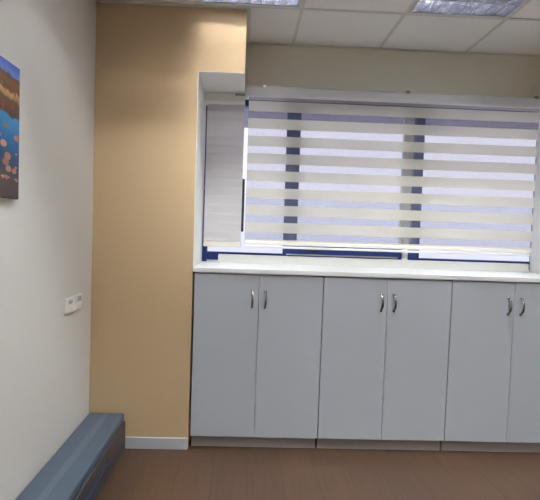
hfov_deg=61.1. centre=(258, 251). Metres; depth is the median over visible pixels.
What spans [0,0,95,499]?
wall
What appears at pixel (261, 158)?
blind slat
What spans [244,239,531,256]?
zebra blind
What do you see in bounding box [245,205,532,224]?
zebra blind
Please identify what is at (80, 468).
bench
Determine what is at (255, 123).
blind slat
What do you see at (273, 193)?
blind slat
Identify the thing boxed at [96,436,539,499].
floor
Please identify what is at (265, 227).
zebra blind
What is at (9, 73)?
print
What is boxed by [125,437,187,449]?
baseboard
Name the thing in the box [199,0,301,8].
ceiling light
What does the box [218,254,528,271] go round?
board
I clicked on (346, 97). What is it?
blind headrail
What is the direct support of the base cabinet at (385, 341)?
on the floor
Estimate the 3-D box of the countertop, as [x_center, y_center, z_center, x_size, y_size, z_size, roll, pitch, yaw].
[0.772,0.135,3.007,2.335,0.027,0.550,2,3,-2]
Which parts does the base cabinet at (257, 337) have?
door, handle, handle, door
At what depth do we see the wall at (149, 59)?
2.69 m
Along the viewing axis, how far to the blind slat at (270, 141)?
3.13 m
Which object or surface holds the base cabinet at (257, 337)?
on the floor
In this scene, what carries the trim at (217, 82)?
attached to the wall at (270, 65)
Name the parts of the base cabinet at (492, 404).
door, handle, handle, door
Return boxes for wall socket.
[64,296,73,314]
[74,293,81,310]
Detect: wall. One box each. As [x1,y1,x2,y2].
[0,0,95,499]
[89,3,539,448]
[245,44,539,97]
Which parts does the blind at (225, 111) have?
bead chain, rail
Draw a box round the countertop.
[193,261,539,282]
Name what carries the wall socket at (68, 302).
attached to the wall at (46, 232)
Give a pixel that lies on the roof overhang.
(248, 114)
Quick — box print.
[0,56,19,198]
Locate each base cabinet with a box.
[190,272,322,447]
[316,276,451,450]
[440,280,539,452]
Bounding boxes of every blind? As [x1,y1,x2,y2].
[203,92,244,246]
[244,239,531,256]
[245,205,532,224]
[245,222,531,241]
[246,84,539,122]
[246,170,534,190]
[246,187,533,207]
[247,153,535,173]
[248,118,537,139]
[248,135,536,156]
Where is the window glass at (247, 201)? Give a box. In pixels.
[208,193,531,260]
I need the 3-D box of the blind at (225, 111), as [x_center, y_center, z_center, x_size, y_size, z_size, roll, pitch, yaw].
[-0.241,-0.544,3.110,0.271,1.031,0.077,2,3,-2]
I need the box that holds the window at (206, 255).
[202,100,538,267]
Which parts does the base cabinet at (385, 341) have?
door, handle, handle, door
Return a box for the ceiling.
[95,0,539,56]
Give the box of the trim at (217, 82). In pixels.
[193,71,539,272]
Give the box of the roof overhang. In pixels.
[244,108,536,129]
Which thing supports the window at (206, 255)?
in the wall at (270, 65)
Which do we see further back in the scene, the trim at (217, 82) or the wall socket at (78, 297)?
the trim at (217, 82)
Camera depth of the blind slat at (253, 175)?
3.14 m
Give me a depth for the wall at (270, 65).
3.18 m
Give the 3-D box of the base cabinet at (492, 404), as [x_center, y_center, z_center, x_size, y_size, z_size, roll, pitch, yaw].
[1.535,0.712,3.019,0.771,1.074,0.513,2,3,-2]
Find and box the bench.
[16,413,124,499]
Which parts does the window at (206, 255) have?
pull handle, sliding sash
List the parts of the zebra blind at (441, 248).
rail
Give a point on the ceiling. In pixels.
(355, 24)
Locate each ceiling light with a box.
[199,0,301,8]
[408,0,527,18]
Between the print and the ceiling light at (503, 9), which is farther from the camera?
the ceiling light at (503, 9)

